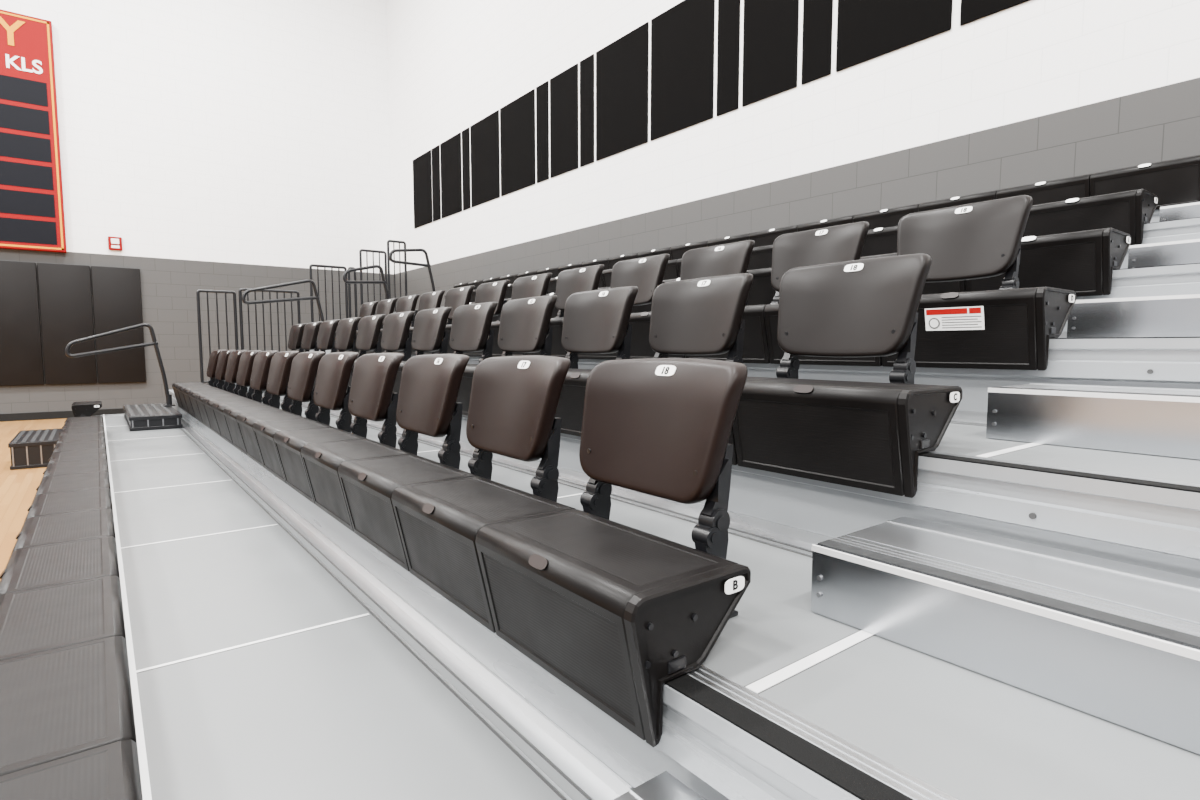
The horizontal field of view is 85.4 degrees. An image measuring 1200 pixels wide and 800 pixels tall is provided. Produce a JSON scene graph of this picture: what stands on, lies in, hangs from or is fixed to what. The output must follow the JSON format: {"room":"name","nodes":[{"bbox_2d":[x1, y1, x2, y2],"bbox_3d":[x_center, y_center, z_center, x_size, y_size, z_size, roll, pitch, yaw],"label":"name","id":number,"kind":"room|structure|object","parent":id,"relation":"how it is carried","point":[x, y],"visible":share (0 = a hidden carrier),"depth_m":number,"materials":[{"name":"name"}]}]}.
{"room":"school gymnasium","nodes":[
{"label":"school gymnasium","id":0,"kind":"room"},
{"bbox_2d":[0,418,66,579],"bbox_3d":[-4.583,1.101,0.150,16.820,0.100,19.700,-4,6,-38],"label":"floor","id":1,"kind":"structure","parent":0,"point":[18,487],"depth_m":4.96,"materials":[{"name":"brown wood"}]},
{"bbox_2d":[8,428,62,469],"bbox_3d":[-5.295,0.446,6.138,0.340,0.232,1.100,-4,6,-38],"label":"step","id":2,"kind":"structure","parent":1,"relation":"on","point":[28,448],"depth_m":5.73,"materials":[{"name":"black paint"}]},
{"bbox_2d":[92,209,1199,799],"bbox_3d":[-0.642,-0.225,4.461,4.786,1.843,10.250,-4,6,-38],"label":"platform","id":3,"kind":"object","parent":1,"relation":"on","point":[275,652],"visible":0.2,"depth_m":1.30,"materials":[{"name":"grey metal"}]},
{"bbox_2d":[0,416,142,799],"bbox_3d":[-1.955,0.528,2.401,0.260,0.230,8.322,-4,6,-38],"label":"bench","id":4,"kind":"object","parent":3,"relation":"on","point":[68,731],"visible":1,"depth_m":1.33,"materials":[{"name":"black plastic"}]},
{"bbox_2d":[71,401,101,416],"bbox_3d":[-5.588,0.146,7.085,0.260,0.230,0.501,-4,6,-38],"label":"bench","id":5,"kind":"object","parent":3,"relation":"on","point":[86,408],"visible":0.84,"depth_m":6.89,"materials":[{"name":"black plastic"}]},
{"bbox_2d":[123,403,182,430],"bbox_3d":[-4.484,0.155,6.490,0.400,0.129,1.500,-4,6,-38],"label":"step","id":6,"kind":"structure","parent":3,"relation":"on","point":[141,416],"depth_m":5.98,"materials":[{"name":"black paint"}]},
{"bbox_2d":[65,323,174,405],"bbox_3d":[-4.829,-0.347,6.561,0.870,0.863,0.100,-4,6,-38],"label":"handrail","id":7,"kind":"object","parent":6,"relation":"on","point":[155,342],"visible":1,"depth_m":6.58,"materials":[{"name":"black metal"}]},
{"bbox_2d":[207,349,224,387],"bbox_3d":[-3.612,-0.241,6.144,0.143,0.471,0.426,-4,6,-38],"label":"seat backrest","id":8,"kind":"object","parent":3,"relation":"on","point":[213,358],"visible":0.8,"depth_m":6.19,"materials":[{"name":"brown plastic"}]},
{"bbox_2d":[196,289,238,382],"bbox_3d":[-4.578,-0.727,7.803,0.414,1.172,0.032,-4,6,-38],"label":"guard railing","id":9,"kind":"object","parent":3,"relation":"on","point":[199,290],"visible":0.76,"depth_m":7.74,"materials":[{"name":"black metal"}]},
{"bbox_2d":[238,288,300,351],"bbox_3d":[-4.119,-0.908,8.144,0.694,0.948,0.032,-4,6,-38],"label":"guard railing","id":10,"kind":"object","parent":3,"relation":"on","point":[240,289],"visible":0.62,"depth_m":8.10,"materials":[{"name":"black metal"}]},
{"bbox_2d":[242,279,324,321],"bbox_3d":[-3.587,-1.014,7.470,0.930,0.767,0.100,-4,6,-38],"label":"handrail","id":11,"kind":"object","parent":3,"relation":"on","point":[312,282],"visible":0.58,"depth_m":7.44,"materials":[{"name":"black metal"}]},
{"bbox_2d":[288,323,306,352],"bbox_3d":[-3.052,-0.543,6.599,0.143,0.471,0.426,-4,6,-38],"label":"seat backrest","id":12,"kind":"object","parent":3,"relation":"on","point":[296,331],"visible":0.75,"depth_m":6.59,"materials":[{"name":"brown plastic"}]},
{"bbox_2d":[301,321,321,351],"bbox_3d":[-2.713,-0.507,6.161,0.143,0.471,0.426,-4,6,-38],"label":"seat backrest","id":13,"kind":"object","parent":3,"relation":"on","point":[310,332],"visible":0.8,"depth_m":6.15,"materials":[{"name":"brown plastic"}]},
{"bbox_2d":[309,264,347,321],"bbox_3d":[-3.557,-1.243,8.553,0.474,1.045,0.032,-4,6,-38],"label":"guard railing","id":14,"kind":"object","parent":3,"relation":"on","point":[311,265],"visible":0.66,"depth_m":8.52,"materials":[{"name":"black metal"}]},
{"bbox_2d":[317,319,339,356],"bbox_3d":[-2.373,-0.472,5.723,0.143,0.471,0.426,-4,6,-38],"label":"seat backrest","id":15,"kind":"object","parent":3,"relation":"on","point":[327,329],"visible":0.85,"depth_m":5.71,"materials":[{"name":"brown plastic"}]},
{"bbox_2d":[334,317,360,358],"bbox_3d":[-2.034,-0.436,5.286,0.143,0.471,0.426,-4,6,-38],"label":"seat backrest","id":16,"kind":"object","parent":3,"relation":"on","point":[346,328],"visible":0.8,"depth_m":5.26,"materials":[{"name":"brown plastic"}]},
{"bbox_2d":[348,267,357,329],"bbox_3d":[-3.320,-1.258,8.736,0.114,1.045,0.032,-4,6,-38],"label":"guard railing","id":17,"kind":"object","parent":3,"relation":"on","point":[349,285],"visible":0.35,"depth_m":8.71,"materials":[{"name":"black metal"}]},
{"bbox_2d":[343,265,389,298],"bbox_3d":[-2.840,-1.297,8.027,0.639,0.747,0.100,-4,6,-38],"label":"handrail","id":18,"kind":"object","parent":3,"relation":"on","point":[346,272],"visible":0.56,"depth_m":7.99,"materials":[{"name":"black metal"}]},
{"bbox_2d":[358,301,378,323],"bbox_3d":[-2.495,-0.834,7.058,0.143,0.471,0.426,-4,6,-38],"label":"seat backrest","id":19,"kind":"object","parent":3,"relation":"on","point":[369,308],"visible":0.49,"depth_m":7.07,"materials":[{"name":"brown plastic"}]},
{"bbox_2d":[356,314,385,358],"bbox_3d":[-1.694,-0.400,4.848,0.143,0.471,0.426,-4,6,-38],"label":"seat backrest","id":20,"kind":"object","parent":3,"relation":"on","point":[369,327],"visible":0.81,"depth_m":4.83,"materials":[{"name":"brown plastic"}]},
{"bbox_2d":[359,249,387,304],"bbox_3d":[-3.091,-1.520,8.892,0.374,1.048,0.032,-4,6,-38],"label":"guard railing","id":21,"kind":"object","parent":3,"relation":"on","point":[360,250],"visible":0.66,"depth_m":8.85,"materials":[{"name":"black metal"}]},
{"bbox_2d":[376,298,397,328],"bbox_3d":[-2.155,-0.799,6.620,0.143,0.471,0.426,-4,6,-38],"label":"seat backrest","id":22,"kind":"object","parent":3,"relation":"on","point":[387,306],"visible":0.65,"depth_m":6.61,"materials":[{"name":"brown plastic"}]},
{"bbox_2d":[387,240,406,311],"bbox_3d":[-2.829,-1.617,9.087,0.274,1.208,0.032,-4,6,-38],"label":"guard railing","id":23,"kind":"object","parent":3,"relation":"on","point":[388,241],"visible":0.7,"depth_m":9.06,"materials":[{"name":"black metal"}]},
{"bbox_2d":[381,311,414,360],"bbox_3d":[-1.355,-0.365,4.410,0.143,0.471,0.426,-4,6,-38],"label":"seat backrest","id":24,"kind":"object","parent":3,"relation":"on","point":[396,326],"visible":0.86,"depth_m":4.37,"materials":[{"name":"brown plastic"}]},
{"bbox_2d":[396,294,419,326],"bbox_3d":[-1.816,-0.763,6.182,0.143,0.471,0.426,-4,6,-38],"label":"seat backrest","id":25,"kind":"object","parent":3,"relation":"on","point":[406,303],"visible":0.56,"depth_m":6.16,"materials":[{"name":"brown plastic"}]},
{"bbox_2d":[389,249,440,306],"bbox_3d":[-2.381,-1.578,8.360,0.659,0.743,0.100,-4,6,-38],"label":"handrail","id":26,"kind":"object","parent":3,"relation":"on","point":[428,265],"visible":0.74,"depth_m":8.35,"materials":[{"name":"black metal"}]},
{"bbox_2d":[411,307,451,355],"bbox_3d":[-1.016,-0.329,3.973,0.143,0.471,0.426,-4,6,-38],"label":"seat backrest","id":27,"kind":"object","parent":3,"relation":"on","point":[429,334],"visible":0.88,"depth_m":3.94,"materials":[{"name":"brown plastic"}]},
{"bbox_2d":[418,290,444,311],"bbox_3d":[-1.477,-0.727,5.745,0.143,0.471,0.426,-4,6,-38],"label":"seat backrest","id":28,"kind":"object","parent":3,"relation":"on","point":[430,300],"visible":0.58,"depth_m":5.74,"materials":[{"name":"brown plastic"}]},
{"bbox_2d":[396,354,469,468],"bbox_3d":[-0.558,0.080,2.205,0.143,0.471,0.426,-4,6,-38],"label":"seat backrest","id":29,"kind":"object","parent":3,"relation":"on","point":[427,405],"visible":0.91,"depth_m":2.16,"materials":[{"name":"brown plastic"}]},
{"bbox_2d":[444,285,474,324],"bbox_3d":[-1.137,-0.692,5.307,0.143,0.471,0.426,-4,6,-38],"label":"seat backrest","id":30,"kind":"object","parent":3,"relation":"on","point":[455,297],"visible":0.5,"depth_m":5.32,"materials":[{"name":"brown plastic"}]},
{"bbox_2d":[172,382,750,747],"bbox_3d":[-1.976,0.165,3.720,0.260,0.230,6.942,-4,6,-38],"label":"bench","id":31,"kind":"object","parent":3,"relation":"on","point":[615,612],"visible":1,"depth_m":1.24,"materials":[{"name":"black plastic"}]},
{"bbox_2d":[215,350,235,390],"bbox_3d":[-3.273,-0.205,5.707,0.143,0.471,0.426,-4,6,-38],"label":"seat backrest","id":32,"kind":"object","parent":31,"relation":"on","point":[221,366],"visible":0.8,"depth_m":5.75,"materials":[{"name":"brown plastic"}]},
{"bbox_2d":[225,350,247,394],"bbox_3d":[-2.933,-0.170,5.269,0.143,0.471,0.426,-4,6,-38],"label":"seat backrest","id":33,"kind":"object","parent":31,"relation":"on","point":[234,357],"visible":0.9,"depth_m":5.30,"materials":[{"name":"brown plastic"}]},
{"bbox_2d":[236,350,260,399],"bbox_3d":[-2.594,-0.134,4.831,0.143,0.471,0.426,-4,6,-38],"label":"seat backrest","id":34,"kind":"object","parent":31,"relation":"on","point":[246,361],"visible":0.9,"depth_m":4.85,"materials":[{"name":"brown plastic"}]},
{"bbox_2d":[250,350,278,404],"bbox_3d":[-2.255,-0.099,4.394,0.143,0.471,0.426,-4,6,-38],"label":"seat backrest","id":35,"kind":"object","parent":31,"relation":"on","point":[262,360],"visible":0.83,"depth_m":4.40,"materials":[{"name":"brown plastic"}]},
{"bbox_2d":[266,351,298,411],"bbox_3d":[-1.915,-0.063,3.956,0.143,0.471,0.426,-4,6,-38],"label":"seat backrest","id":36,"kind":"object","parent":31,"relation":"on","point":[280,365],"visible":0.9,"depth_m":3.95,"materials":[{"name":"brown plastic"}]},
{"bbox_2d":[287,351,324,420],"bbox_3d":[-1.576,-0.027,3.518,0.143,0.471,0.426,-4,6,-38],"label":"seat backrest","id":37,"kind":"object","parent":31,"relation":"on","point":[304,366],"visible":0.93,"depth_m":3.50,"materials":[{"name":"brown plastic"}]},
{"bbox_2d":[313,352,358,432],"bbox_3d":[-1.236,0.009,3.081,0.143,0.471,0.426,-4,6,-38],"label":"seat backrest","id":38,"kind":"object","parent":31,"relation":"on","point":[334,369],"visible":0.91,"depth_m":3.05,"materials":[{"name":"brown plastic"}]},
{"bbox_2d":[348,353,403,447],"bbox_3d":[-0.897,0.044,2.643,0.143,0.471,0.426,-4,6,-38],"label":"seat backrest","id":39,"kind":"object","parent":31,"relation":"on","point":[374,374],"visible":0.86,"depth_m":2.60,"materials":[{"name":"brown plastic"}]},
{"bbox_2d":[449,302,497,362],"bbox_3d":[-0.676,-0.293,3.535,0.143,0.471,0.426,-4,6,-38],"label":"seat backrest","id":40,"kind":"object","parent":3,"relation":"on","point":[471,323],"visible":0.83,"depth_m":3.50,"materials":[{"name":"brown plastic"}]},
{"bbox_2d":[475,280,509,321],"bbox_3d":[-0.798,-0.656,4.869,0.143,0.471,0.426,-4,6,-38],"label":"seat backrest","id":41,"kind":"object","parent":3,"relation":"on","point":[491,291],"visible":0.61,"depth_m":4.82,"materials":[{"name":"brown plastic"}]},
{"bbox_2d":[466,355,569,501],"bbox_3d":[-0.218,0.116,1.768,0.143,0.471,0.426,-4,6,-38],"label":"seat backrest","id":42,"kind":"object","parent":3,"relation":"on","point":[514,400],"visible":0.88,"depth_m":1.72,"materials":[{"name":"brown plastic"}]},
{"bbox_2d":[498,295,557,355],"bbox_3d":[-0.337,-0.258,3.097,0.143,0.471,0.426,-4,6,-38],"label":"seat backrest","id":43,"kind":"object","parent":3,"relation":"on","point":[524,322],"visible":0.84,"depth_m":3.06,"materials":[{"name":"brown plastic"}]},
{"bbox_2d":[511,273,551,299],"bbox_3d":[-0.459,-0.620,4.431,0.143,0.471,0.426,-4,6,-38],"label":"seat backrest","id":44,"kind":"object","parent":3,"relation":"on","point":[534,285],"visible":0.54,"depth_m":4.42,"materials":[{"name":"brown plastic"}]},
{"bbox_2d":[555,264,603,317],"bbox_3d":[-0.119,-0.585,3.994,0.143,0.471,0.426,-4,6,-38],"label":"seat backrest","id":45,"kind":"object","parent":3,"relation":"on","point":[571,281],"visible":0.62,"depth_m":4.01,"materials":[{"name":"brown plastic"}]},
{"bbox_2d":[561,286,637,368],"bbox_3d":[0.003,-0.222,2.659,0.143,0.471,0.426,-4,6,-38],"label":"seat backrest","id":46,"kind":"object","parent":3,"relation":"on","point":[594,321],"visible":0.88,"depth_m":2.63,"materials":[{"name":"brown plastic"}]},
{"bbox_2d":[288,359,962,497],"bbox_3d":[-1.394,-0.134,4.147,0.260,0.230,6.942,-4,6,-38],"label":"bench","id":47,"kind":"object","parent":3,"relation":"on","point":[872,436],"visible":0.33,"depth_m":1.50,"materials":[{"name":"black plastic"}]},
{"bbox_2d":[610,254,669,305],"bbox_3d":[0.220,-0.549,3.556,0.143,0.471,0.426,-4,6,-38],"label":"seat backrest","id":48,"kind":"object","parent":3,"relation":"on","point":[646,273],"visible":0.59,"depth_m":3.50,"materials":[{"name":"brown plastic"}]},
{"bbox_2d":[613,771,704,799],"bbox_3d":[0.394,0.660,0.302,0.335,0.130,1.410,-4,6,-38],"label":"step","id":49,"kind":"structure","parent":3,"relation":"on","point":[664,786],"depth_m":0.91,"materials":[{"name":"metal"}]},
{"bbox_2d":[579,358,747,617],"bbox_3d":[0.121,0.151,1.330,0.143,0.471,0.426,-4,6,-38],"label":"seat backrest","id":50,"kind":"object","parent":3,"relation":"on","point":[658,427],"visible":0.94,"depth_m":1.28,"materials":[{"name":"brown plastic"}]},
{"bbox_2d":[649,273,752,362],"bbox_3d":[0.342,-0.186,2.222,0.143,0.471,0.426,-4,6,-38],"label":"seat backrest","id":51,"kind":"object","parent":3,"relation":"on","point":[697,316],"visible":0.73,"depth_m":2.18,"materials":[{"name":"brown plastic"}]},
{"bbox_2d":[334,287,1075,369],"bbox_3d":[-0.818,-0.424,4.581,0.260,0.230,6.942,-4,6,-38],"label":"bench","id":52,"kind":"object","parent":3,"relation":"on","point":[1007,329],"visible":0.31,"depth_m":1.96,"materials":[{"name":"black plastic"}]},
{"bbox_2d":[680,240,754,305],"bbox_3d":[0.560,-0.513,3.119,0.143,0.471,0.426,-4,6,-38],"label":"seat backrest","id":53,"kind":"object","parent":3,"relation":"on","point":[729,258],"visible":0.52,"depth_m":3.10,"materials":[{"name":"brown plastic"}]},
{"bbox_2d":[393,228,1130,325],"bbox_3d":[-0.270,-0.710,5.052,0.261,0.230,6.942,-4,6,-38],"label":"bench","id":54,"kind":"object","parent":3,"relation":"on","point":[1082,262],"visible":0.18,"depth_m":2.38,"materials":[{"name":"black plastic"}]},
{"bbox_2d":[444,189,1157,302],"bbox_3d":[0.256,-1.006,5.550,0.261,0.230,6.942,-4,6,-38],"label":"bench","id":55,"kind":"object","parent":3,"relation":"on","point":[1128,212],"visible":0.3,"depth_m":2.96,"materials":[{"name":"black plastic"}]},
{"bbox_2d":[771,221,868,303],"bbox_3d":[0.899,-0.478,2.681,0.143,0.471,0.426,-4,6,-38],"label":"seat backrest","id":56,"kind":"object","parent":3,"relation":"on","point":[845,242],"visible":0.46,"depth_m":2.67,"materials":[{"name":"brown plastic"}]},
{"bbox_2d":[453,155,1199,289],"bbox_3d":[1.027,-1.280,5.732,0.261,0.230,10.162,-4,6,-38],"label":"bench","id":57,"kind":"object","parent":3,"relation":"on","point":[1176,181],"visible":0.54,"depth_m":3.66,"materials":[{"name":"black plastic"}]},
{"bbox_2d":[776,253,931,383],"bbox_3d":[0.681,-0.151,1.784,0.143,0.471,0.426,-4,6,-38],"label":"seat backrest","id":58,"kind":"object","parent":3,"relation":"on","point":[863,307],"visible":0.95,"depth_m":1.74,"materials":[{"name":"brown plastic"}]},
{"bbox_2d":[897,195,1032,289],"bbox_3d":[1.238,-0.442,2.243,0.143,0.471,0.426,-4,6,-38],"label":"seat backrest","id":59,"kind":"object","parent":3,"relation":"on","point":[978,240],"visible":0.73,"depth_m":2.19,"materials":[{"name":"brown plastic"}]},
{"bbox_2d":[811,516,1199,754],"bbox_3d":[0.965,0.369,0.743,0.335,0.130,1.444,-4,6,-38],"label":"step","id":60,"kind":"structure","parent":3,"relation":"on","point":[1116,642],"depth_m":0.98,"materials":[{"name":"metal"}]},
{"bbox_2d":[986,383,1199,459],"bbox_3d":[1.547,0.069,1.170,0.335,0.130,1.444,-4,6,-38],"label":"step","id":61,"kind":"structure","parent":3,"relation":"on","point":[1141,420],"depth_m":1.47,"materials":[{"name":"metal"}]},
{"bbox_2d":[1067,294,1199,337],"bbox_3d":[2.110,-0.221,1.621,0.335,0.130,1.504,-4,6,-38],"label":"step","id":62,"kind":"structure","parent":3,"relation":"on","point":[1170,315],"depth_m":1.97,"materials":[{"name":"metal"}]},
{"bbox_2d":[1128,239,1199,267],"bbox_3d":[2.683,-0.505,2.061,0.335,0.130,1.534,-4,6,-38],"label":"step","id":63,"kind":"structure","parent":3,"relation":"on","point":[1183,251],"depth_m":2.48,"materials":[{"name":"metal"}]},
{"bbox_2d":[1159,202,1199,221],"bbox_3d":[3.243,-0.798,2.515,0.335,0.130,1.604,-4,6,-38],"label":"step","id":64,"kind":"structure","parent":3,"relation":"on","point":[1189,210],"depth_m":2.99,"materials":[{"name":"metal"}]},
{"bbox_2d":[0,0,394,413],"bbox_3d":[-10.625,-4.055,7.408,16.620,9.000,0.200,-4,6,-38],"label":"wall","id":65,"kind":"structure","parent":0,"point":[227,145],"depth_m":10.65,"materials":[{"name":"white paint"}]},
{"bbox_2d":[0,9,66,252],"bbox_3d":[-8.865,-3.711,8.605,2.630,3.240,0.107,-4,6,-38],"label":"scoreboard","id":66,"kind":"object","parent":65,"relation":"attached to","point":[32,218],"visible":1,"depth_m":9.17,"materials":[{"name":"red"}]},
{"bbox_2d":[0,408,124,421],"bbox_3d":[-10.560,0.382,7.685,16.620,0.110,0.012,-4,6,-38],"label":"baseboard","id":67,"kind":"structure","parent":65,"relation":"attached to","point":[56,414],"depth_m":9.55,"materials":[{"name":"black rubber"}]},
{"bbox_2d":[0,260,145,385],"bbox_3d":[-9.084,-1.039,8.686,4.884,1.760,0.054,-4,6,-38],"label":"pad","id":68,"kind":"object","parent":65,"relation":"attached to","point":[65,294],"visible":0.98,"depth_m":9.59,"materials":[{"name":"black plastic"}]},
{"bbox_2d":[108,236,121,250],"bbox_3d":[-7.379,-2.382,9.893,0.170,0.200,0.065,-4,6,-38],"label":"fire alarm","id":69,"kind":"object","parent":65,"relation":"attached to","point":[114,243],"visible":1,"depth_m":9.87,"materials":[{"name":"red"}]},
{"bbox_2d":[387,0,1199,310],"bbox_3d":[1.992,-3.846,4.845,0.200,9.000,19.700,-4,6,-38],"label":"wall","id":70,"kind":"structure","parent":0,"point":[1030,92],"depth_m":5.36,"materials":[{"name":"white paint"}]},
{"bbox_2d":[413,150,432,228],"bbox_3d":[-3.080,-3.633,11.270,0.014,1.190,0.782,-4,6,-38],"label":"panel","id":71,"kind":"object","parent":70,"relation":"attached to","point":[422,171],"visible":1,"depth_m":11.24,"materials":[{"name":"black fabric"}]},
{"bbox_2d":[431,145,440,221],"bbox_3d":[-2.725,-3.595,10.813,0.014,1.190,0.302,-4,6,-38],"label":"panel","id":72,"kind":"object","parent":70,"relation":"attached to","point":[436,196],"visible":1,"depth_m":10.79,"materials":[{"name":"black fabric"}]},
{"bbox_2d":[440,132,461,217],"bbox_3d":[-2.377,-3.559,10.364,0.014,1.190,0.742,-4,6,-38],"label":"panel","id":73,"kind":"object","parent":70,"relation":"attached to","point":[450,150],"visible":1,"depth_m":10.34,"materials":[{"name":"black fabric"}]},
{"bbox_2d":[462,127,470,210],"bbox_3d":[-2.047,-3.524,9.938,0.014,1.190,0.242,-4,6,-38],"label":"panel","id":74,"kind":"object","parent":70,"relation":"attached to","point":[465,133],"visible":1,"depth_m":9.92,"materials":[{"name":"black fabric"}]},
{"bbox_2d":[470,110,499,206],"bbox_3d":[-1.680,-3.485,9.464,0.014,1.190,0.862,-4,6,-38],"label":"panel","id":75,"kind":"object","parent":70,"relation":"attached to","point":[484,134],"visible":1,"depth_m":9.43,"materials":[{"name":"black fabric"}]},
{"bbox_2d":[500,89,534,195],"bbox_3d":[-1.114,-3.426,8.735,0.014,1.190,0.892,-4,6,-38],"label":"panel","id":76,"kind":"object","parent":70,"relation":"attached to","point":[517,118],"visible":1,"depth_m":8.70,"materials":[{"name":"black fabric"}]},
{"bbox_2d":[536,81,548,182],"bbox_3d":[-0.729,-3.385,8.238,0.014,1.190,0.272,-4,6,-38],"label":"panel","id":77,"kind":"object","parent":70,"relation":"attached to","point":[542,93],"visible":1,"depth_m":8.22,"materials":[{"name":"black fabric"}]},
{"bbox_2d":[550,63,577,177],"bbox_3d":[-0.438,-3.355,7.864,0.014,1.190,0.582,-4,6,-38],"label":"panel","id":78,"kind":"object","parent":70,"relation":"attached to","point":[564,86],"visible":1,"depth_m":7.84,"materials":[{"name":"black fabric"}]},
{"bbox_2d":[580,54,593,166],"bbox_3d":[-0.151,-3.325,7.493,0.014,1.190,0.262,-4,6,-38],"label":"panel","id":79,"kind":"object","parent":70,"relation":"attached to","point":[586,65],"visible":1,"depth_m":7.48,"materials":[{"name":"black fabric"}]},
{"bbox_2d":[596,22,648,160],"bbox_3d":[0.225,-3.285,7.008,0.014,1.190,0.872,-4,6,-38],"label":"panel","id":80,"kind":"object","parent":70,"relation":"attached to","point":[622,65],"visible":1,"depth_m":6.98,"materials":[{"name":"black fabric"}]},
{"bbox_2d":[650,0,714,140],"bbox_3d":[0.782,-3.227,6.290,0.014,1.190,0.852,-4,6,-38],"label":"panel","id":81,"kind":"object","parent":70,"relation":"attached to","point":[682,36],"visible":1,"depth_m":6.26,"materials":[{"name":"black fabric"}]},
{"bbox_2d":[716,0,739,115],"bbox_3d":[1.149,-3.188,5.817,0.014,1.190,0.252,-4,6,-38],"label":"panel","id":82,"kind":"object","parent":70,"relation":"attached to","point":[728,40],"visible":1,"depth_m":5.82,"materials":[{"name":"black fabric"}]},
{"bbox_2d":[742,0,798,106],"bbox_3d":[1.427,-3.159,5.458,0.014,1.190,0.562,-4,6,-38],"label":"panel","id":83,"kind":"object","parent":70,"relation":"attached to","point":[770,27],"visible":1,"depth_m":5.47,"materials":[{"name":"black fabric"}]},
{"bbox_2d":[801,0,832,84],"bbox_3d":[1.708,-3.129,5.096,0.014,1.190,0.262,-4,6,-38],"label":"panel","id":84,"kind":"object","parent":70,"relation":"attached to","point":[817,14],"visible":1,"depth_m":5.11,"materials":[{"name":"black fabric"}]},
{"bbox_2d":[836,0,951,71],"bbox_3d":[2.078,-3.090,4.619,0.014,1.190,0.852,-4,6,-38],"label":"panel","id":85,"kind":"object","parent":70,"relation":"attached to","point":[867,30],"visible":1,"depth_m":4.69,"materials":[{"name":"black fabric"}]},
{"bbox_2d":[960,0,1028,25],"bbox_3d":[2.635,-3.032,3.901,0.014,1.190,0.852,-4,6,-38],"label":"panel","id":86,"kind":"object","parent":70,"relation":"attached to","point":[971,10],"visible":1,"depth_m":4.18,"materials":[{"name":"black fabric"}]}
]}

